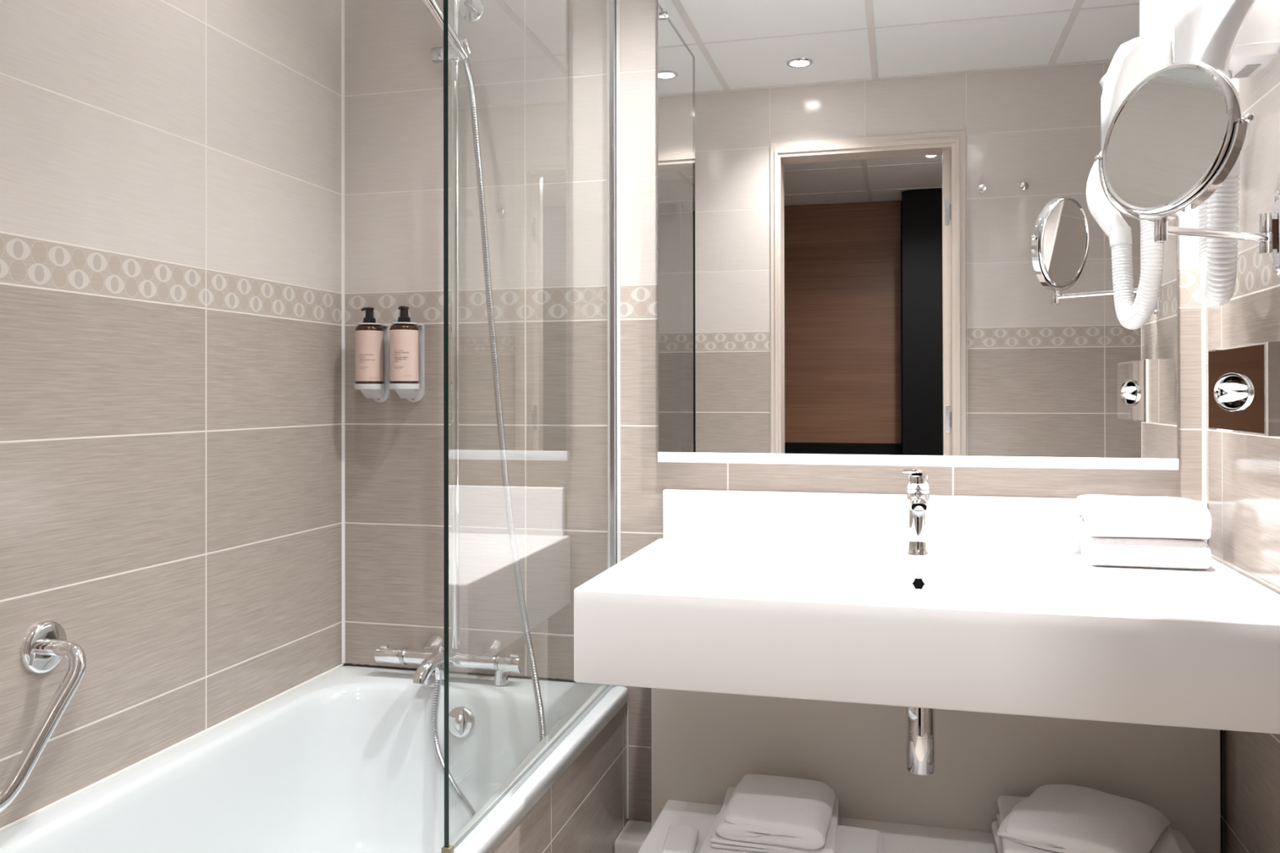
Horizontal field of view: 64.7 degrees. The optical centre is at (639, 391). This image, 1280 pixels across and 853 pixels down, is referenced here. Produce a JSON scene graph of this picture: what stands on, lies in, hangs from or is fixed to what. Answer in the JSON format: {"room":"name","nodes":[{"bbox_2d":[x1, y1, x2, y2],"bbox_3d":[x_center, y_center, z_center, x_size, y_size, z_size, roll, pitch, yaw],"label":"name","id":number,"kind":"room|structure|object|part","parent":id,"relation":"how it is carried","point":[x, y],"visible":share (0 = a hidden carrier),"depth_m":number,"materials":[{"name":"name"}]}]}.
{"room":"hotel bathroom","nodes":[
{"label":"hotel bathroom","id":0,"kind":"room"},
{"bbox_2d":[0,0,342,828],"bbox_3d":[-1.052,-0.092,1.691,0.100,2.540,2.100,0,0,15],"label":"wall","id":1,"kind":"structure","parent":0,"point":[171,498],"depth_m":1.97,"materials":[{"name":"tile"}]},
{"bbox_2d":[0,620,86,812],"bbox_3d":[-0.984,0.528,1.567,0.089,0.290,0.315,0,0,15],"label":"grab bar","id":2,"kind":"object","parent":1,"relation":"attached to","point":[44,646],"visible":1,"depth_m":1.65,"materials":[{"name":"silver metal"}]},
{"bbox_2d":[0,663,343,832],"bbox_3d":[-0.999,0.699,1.678,0.004,0.006,1.886,0,0,15],"label":"trim","id":3,"kind":"structure","parent":1,"relation":"attached to","point":[166,749],"depth_m":1.93,"materials":[{"name":"white"}]},
{"bbox_2d":[343,0,1202,822],"bbox_3d":[0.700,-0.093,2.269,3.000,2.540,0.100,0,0,15],"label":"wall","id":4,"kind":"structure","parent":0,"point":[538,68],"depth_m":2.47,"materials":[{"name":"tile"}]},
{"bbox_2d":[341,0,345,663],"bbox_3d":[-0.762,-0.281,2.595,0.006,1.958,0.006,0,0,15],"label":"trim","id":5,"kind":"structure","parent":4,"relation":"attached to","point":[343,392],"depth_m":2.60,"materials":[{"name":"white"}]},
{"bbox_2d":[353,323,390,402],"bbox_3d":[-0.675,-0.071,2.530,0.076,0.196,0.086,0,0,15],"label":"holder","id":6,"kind":"object","parent":4,"relation":"attached to","point":[380,393],"visible":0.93,"depth_m":2.56,"materials":[{"name":"white plastic"}]},
{"bbox_2d":[355,306,383,383],"bbox_3d":[-0.676,-0.115,2.525,0.070,0.192,0.070,0,0,15],"label":"soap bottle","id":7,"kind":"object","parent":6,"relation":"in","point":[369,339],"visible":0.96,"depth_m":2.50,"materials":[{"name":"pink plastic"}]},
{"bbox_3d":[-0.660,-0.070,2.567,0.054,0.195,0.008,0,0,15],"label":"plate","id":8,"kind":"part","parent":6,"relation":"part of","materials":[{"name":"white plastic"}]},
{"bbox_2d":[388,322,424,402],"bbox_3d":[-0.583,-0.071,2.506,0.076,0.196,0.086,0,0,15],"label":"holder","id":9,"kind":"object","parent":4,"relation":"attached to","point":[414,393],"visible":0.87,"depth_m":2.53,"materials":[{"name":"white plastic"}]},
{"bbox_2d":[389,306,418,383],"bbox_3d":[-0.584,-0.115,2.501,0.070,0.192,0.070,0,0,15],"label":"soap bottle","id":10,"kind":"object","parent":9,"relation":"in","point":[403,338],"visible":0.97,"depth_m":2.47,"materials":[{"name":"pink plastic"}]},
{"bbox_3d":[-0.568,-0.070,2.543,0.054,0.195,0.008,0,0,15],"label":"plate","id":11,"kind":"part","parent":9,"relation":"part of","materials":[{"name":"white plastic"}]},
{"bbox_2d":[430,0,473,648],"bbox_3d":[-0.456,-0.263,2.443,0.096,1.775,0.137,0,0,-15],"label":"shower rail","id":12,"kind":"object","parent":4,"relation":"attached to","point":[436,53],"visible":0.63,"depth_m":2.45,"materials":[{"name":"silver metal"}]},
{"bbox_3d":[-0.493,-0.823,2.472,0.029,0.038,0.037,0,0,15],"label":"slider knob","id":13,"kind":"part","parent":12,"relation":"part of","materials":[{"name":"silver metal"}]},
{"bbox_2d":[421,0,469,61],"bbox_3d":[-0.481,-0.897,2.358,0.165,0.228,0.081,0,0,-10],"label":"shower","id":14,"kind":"object","parent":12,"relation":"attached to","point":[433,7],"visible":0.95,"depth_m":2.37,"materials":[{"name":"silver metal"}]},
{"bbox_2d":[431,57,546,817],"bbox_3d":[-0.323,0.075,2.256,0.165,1.743,0.387,0,0,-33],"label":"shower hose","id":15,"kind":"object","parent":14,"relation":"hanging from","point":[461,797],"visible":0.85,"depth_m":2.34,"materials":[{"name":"silver metal"}]},
{"bbox_2d":[343,663,575,682],"bbox_3d":[-0.419,0.700,2.505,0.702,0.006,0.002,0,0,15],"label":"trim","id":16,"kind":"structure","parent":4,"relation":"attached to","point":[348,664],"depth_m":2.51,"materials":[{"name":"brown"}]},
{"bbox_2d":[459,0,484,22],"bbox_3d":[-0.418,-0.949,2.499,0.066,0.066,0.022,0,0,15],"label":"wall hook","id":17,"kind":"object","parent":4,"relation":"attached to","point":[471,11],"visible":1,"depth_m":2.50,"materials":[{"name":"silver metal"}]},
{"bbox_2d":[626,699,628,818],"bbox_3d":[-0.029,0.874,2.401,0.004,0.281,0.004,0,0,15],"label":"trim","id":18,"kind":"structure","parent":4,"relation":"attached to","point":[628,700],"depth_m":2.40,"materials":[{"name":"white"}]},
{"bbox_2d":[613,820,651,852],"bbox_3d":[0.018,1.096,2.326,0.132,0.164,0.126,0,0,15],"label":"trim","id":19,"kind":"structure","parent":4,"relation":"attached to","point":[634,833],"depth_m":2.30,"materials":[{"name":"white"}]},
{"bbox_2d":[657,0,1178,470],"bbox_3d":[0.579,-0.509,2.238,1.107,1.348,0.023,0,0,15],"label":"wall mirror","id":20,"kind":"object","parent":4,"relation":"attached to","point":[889,233],"visible":0.96,"depth_m":2.23,"materials":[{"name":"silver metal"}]},
{"bbox_3d":[0.580,0.153,2.236,1.107,0.024,0.023,0,0,15],"label":"rail","id":21,"kind":"part","parent":20,"relation":"part of","materials":[{"name":"white"}]},
{"bbox_2d":[573,488,1279,733],"bbox_3d":[0.527,0.368,1.928,1.164,0.280,0.644,0,0,15],"label":"sink","id":22,"kind":"object","parent":4,"relation":"attached to","point":[812,596],"depth_m":1.69,"materials":[{"name":"white ceramic"}]},
{"bbox_2d":[902,469,932,555],"bbox_3d":[0.575,0.252,2.103,0.056,0.186,0.138,0,0,21],"label":"tap","id":23,"kind":"object","parent":22,"relation":"on","point":[917,538],"visible":1,"depth_m":2.12,"materials":[{"name":"silver metal"}]},
{"bbox_3d":[0.573,0.169,2.109,0.029,0.020,0.102,0,0,27],"label":"lever","id":24,"kind":"part","parent":23,"relation":"part of","materials":[{"name":"silver metal"}]},
{"bbox_3d":[0.576,0.237,2.088,0.042,0.040,0.101,0,0,15],"label":"spout","id":25,"kind":"part","parent":23,"relation":"part of","materials":[{"name":"silver metal"}]},
{"bbox_2d":[906,706,934,776],"bbox_3d":[0.547,0.621,2.015,0.063,0.226,0.190,0,0,2],"label":"trap","id":26,"kind":"object","parent":22,"relation":"attached to","point":[920,722],"visible":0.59,"depth_m":1.92,"materials":[{"name":"silver metal"}]},
{"bbox_2d":[1080,533,1211,569],"bbox_3d":[1.001,0.314,2.012,0.213,0.058,0.162,0,0,15],"label":"folded towel","id":27,"kind":"object","parent":22,"relation":"on","point":[1148,553],"visible":0.94,"depth_m":1.94,"materials":[{"name":"white fabric"}]},
{"bbox_2d":[1075,494,1212,539],"bbox_3d":[1.002,0.249,2.020,0.226,0.076,0.182,0,0,14],"label":"folded towel","id":28,"kind":"object","parent":27,"relation":"on","point":[1095,515],"visible":1,"depth_m":1.95,"materials":[{"name":"white fabric"}]},
{"bbox_2d":[662,488,1207,554],"bbox_3d":[0.612,0.288,2.228,1.150,0.118,0.020,0,0,15],"label":"backsplash","id":29,"kind":"structure","parent":4,"relation":"attached to","point":[984,523],"depth_m":2.25,"materials":[{"name":"white ceramic"}]},
{"bbox_2d":[1201,297,1206,502],"bbox_3d":[1.167,-0.461,2.094,0.006,1.607,0.006,0,0,15],"label":"trim","id":30,"kind":"structure","parent":4,"relation":"attached to","point":[1203,303],"depth_m":2.09,"materials":[{"name":"white"}]},
{"bbox_2d":[1205,51,1279,852],"bbox_3d":[1.529,-0.072,1.682,0.900,2.490,0.620,0,0,15],"label":"wall","id":31,"kind":"structure","parent":0,"point":[1243,469],"depth_m":1.82,"materials":[{"name":"tile"}]},
{"bbox_2d":[1094,61,1279,275],"bbox_3d":[0.891,-0.354,1.595,0.290,0.325,0.267,0,0,15],"label":"magnifying mirror","id":32,"kind":"object","parent":31,"relation":"attached to","point":[1179,134],"visible":1,"depth_m":1.58,"materials":[{"name":"silver metal"}]},
{"bbox_3d":[0.783,-0.396,1.712,0.013,0.013,0.025,0,0,-22],"label":"pivot knob","id":33,"kind":"part","parent":32,"relation":"part of","materials":[{"name":"silver metal"}]},
{"bbox_3d":[0.932,-0.253,1.631,0.247,0.013,0.020,0,0,-23],"label":"arm","id":34,"kind":"part","parent":32,"relation":"part of","materials":[{"name":"silver metal"}]},
{"bbox_3d":[0.881,-0.397,1.472,0.013,0.013,0.025,0,0,-22],"label":"pivot knob","id":35,"kind":"part","parent":32,"relation":"part of","materials":[{"name":"silver metal"}]},
{"bbox_3d":[1.056,-0.262,1.671,0.010,0.141,0.029,0,0,15],"label":"wall plate","id":36,"kind":"part","parent":32,"relation":"part of","materials":[{"name":"silver metal"}]},
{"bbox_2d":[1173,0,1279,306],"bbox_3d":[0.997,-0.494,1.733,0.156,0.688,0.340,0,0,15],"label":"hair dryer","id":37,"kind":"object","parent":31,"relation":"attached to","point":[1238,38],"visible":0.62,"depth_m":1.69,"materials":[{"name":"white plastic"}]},
{"bbox_3d":[0.958,-0.542,1.642,0.110,0.321,0.144,0,0,-16],"label":"handle","id":38,"kind":"part","parent":37,"relation":"part of","materials":[{"name":"white plastic"}]},
{"bbox_3d":[1.062,-0.561,1.768,0.022,0.001,0.068,0,0,15],"label":"rating plate","id":39,"kind":"part","parent":37,"relation":"part of","materials":[{"name":"grey"}]},
{"bbox_2d":[1208,341,1279,436],"bbox_3d":[1.031,-0.003,1.694,0.071,0.146,0.302,0,0,15],"label":"dispenser","id":40,"kind":"object","parent":31,"relation":"attached to","point":[1256,366],"visible":0.95,"depth_m":1.63,"materials":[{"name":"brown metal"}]},
{"bbox_2d":[1217,382,1248,402],"bbox_3d":[1.000,0.002,1.709,0.012,0.034,0.172,0,0,15],"label":"tissue","id":41,"kind":"object","parent":40,"relation":"in","point":[1232,395],"visible":1,"depth_m":1.69,"materials":[{"name":"white paper"}]},
{"bbox_3d":[0.410,1.224,1.336,3.100,0.100,2.045,0,0,15],"label":"floor","id":42,"kind":"structure","parent":0,"visible":0},
{"bbox_2d":[0,666,627,852],"bbox_3d":[-0.631,0.937,1.584,0.761,0.477,1.888,0,0,15],"label":"bathtub","id":43,"kind":"object","parent":42,"relation":"on","point":[344,761],"visible":0.93,"depth_m":2.25,"materials":[{"name":"white ceramic"}]},
{"bbox_2d":[374,634,524,686],"bbox_3d":[-0.474,0.651,2.413,0.376,0.098,0.215,0,0,15],"label":"mixer","id":44,"kind":"object","parent":43,"relation":"on","point":[493,656],"visible":0.94,"depth_m":2.42,"materials":[{"name":"silver metal"}]},
{"bbox_3d":[-0.614,0.650,2.489,0.066,0.041,0.041,0,0,15],"label":"handle","id":45,"kind":"part","parent":44,"relation":"part of","materials":[{"name":"silver metal"}]},
{"bbox_3d":[-0.482,0.649,2.384,0.041,0.065,0.156,0,0,21],"label":"spout","id":46,"kind":"part","parent":44,"relation":"part of","materials":[{"name":"silver metal"}]},
{"bbox_3d":[-0.473,0.613,2.419,0.017,0.021,0.017,0,0,15],"label":"diverter knob","id":47,"kind":"part","parent":44,"relation":"part of","materials":[{"name":"silver metal"}]},
{"bbox_3d":[-0.308,0.649,2.409,0.053,0.041,0.041,0,0,15],"label":"handle","id":48,"kind":"part","parent":44,"relation":"part of","materials":[{"name":"silver metal"}]},
{"bbox_3d":[-0.414,0.768,2.326,0.021,0.057,0.024,0,0,43],"label":"overflow knob","id":49,"kind":"part","parent":43,"relation":"part of","materials":[{"name":"silver metal"}]},
{"bbox_2d":[441,0,620,852],"bbox_3d":[-0.220,-0.216,1.967,0.126,1.829,0.948,0,0,15],"label":"screen","id":50,"kind":"object","parent":43,"relation":"on","point":[612,6],"visible":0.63,"depth_m":2.39,"materials":[{"name":"clear glass"}]},
{"bbox_3d":[-0.274,0.952,1.492,0.012,0.446,1.887,0,0,15],"label":"panel","id":51,"kind":"part","parent":43,"relation":"part of","materials":[{"name":"tile"}]},
{"bbox_2d":[637,800,998,852],"bbox_3d":[0.541,1.037,1.891,1.096,0.277,0.414,0,0,15],"label":"towel shelf","id":52,"kind":"object","parent":42,"relation":"on","point":[897,837],"visible":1,"depth_m":2.05,"materials":[{"name":"white plastic"}]},
{"bbox_2d":[661,824,698,852],"bbox_3d":[0.077,0.888,1.965,0.064,0.025,0.162,0,0,11],"label":"folded towel","id":53,"kind":"object","parent":52,"relation":"on","point":[679,838],"visible":1,"depth_m":1.98,"materials":[{"name":"white fabric"}]},
{"bbox_2d":[698,813,882,852],"bbox_3d":[0.285,0.888,1.928,0.338,0.024,0.290,0,0,16],"label":"folded towel","id":54,"kind":"object","parent":52,"relation":"on","point":[849,839],"visible":0.35,"depth_m":1.97,"materials":[{"name":"white fabric"}]},
{"bbox_2d":[710,787,838,852],"bbox_3d":[0.279,0.866,2.041,0.237,0.021,0.270,0,0,13],"label":"folded towel","id":55,"kind":"object","parent":54,"relation":"on","point":[717,842],"visible":0.29,"depth_m":1.93,"materials":[{"name":"white fabric"}]},
{"bbox_2d":[715,773,835,849],"bbox_3d":[0.276,0.829,2.015,0.210,0.053,0.237,0,0,16],"label":"folded towel","id":56,"kind":"object","parent":55,"relation":"on","point":[771,810],"visible":1,"depth_m":1.94,"materials":[{"name":"white fabric"}]},
{"bbox_2d":[991,813,1195,852],"bbox_3d":[0.846,0.871,1.861,0.355,0.055,0.274,0,0,14],"label":"folded towel","id":57,"kind":"object","parent":52,"relation":"on","point":[1185,846],"visible":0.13,"depth_m":1.92,"materials":[{"name":"white fabric"}]},
{"bbox_2d":[997,795,1182,852],"bbox_3d":[0.832,0.827,1.871,0.312,0.032,0.263,0,0,17],"label":"folded towel","id":58,"kind":"object","parent":57,"relation":"on","point":[1167,842],"visible":0.27,"depth_m":1.82,"materials":[{"name":"white fabric"}]},
{"bbox_2d":[996,784,1169,852],"bbox_3d":[0.818,0.785,1.863,0.245,0.050,0.259,0,0,39],"label":"folded towel","id":59,"kind":"object","parent":58,"relation":"on","point":[1056,818],"visible":1,"depth_m":1.81,"materials":[{"name":"white fabric"}]},
{"bbox_2d":[651,688,1220,852],"bbox_3d":[0.576,0.842,2.105,1.135,0.666,0.015,0,0,15],"label":"panel","id":60,"kind":"object","parent":42,"relation":"on","point":[704,744],"visible":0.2,"depth_m":2.09,"materials":[{"name":"beige"}]}
]}

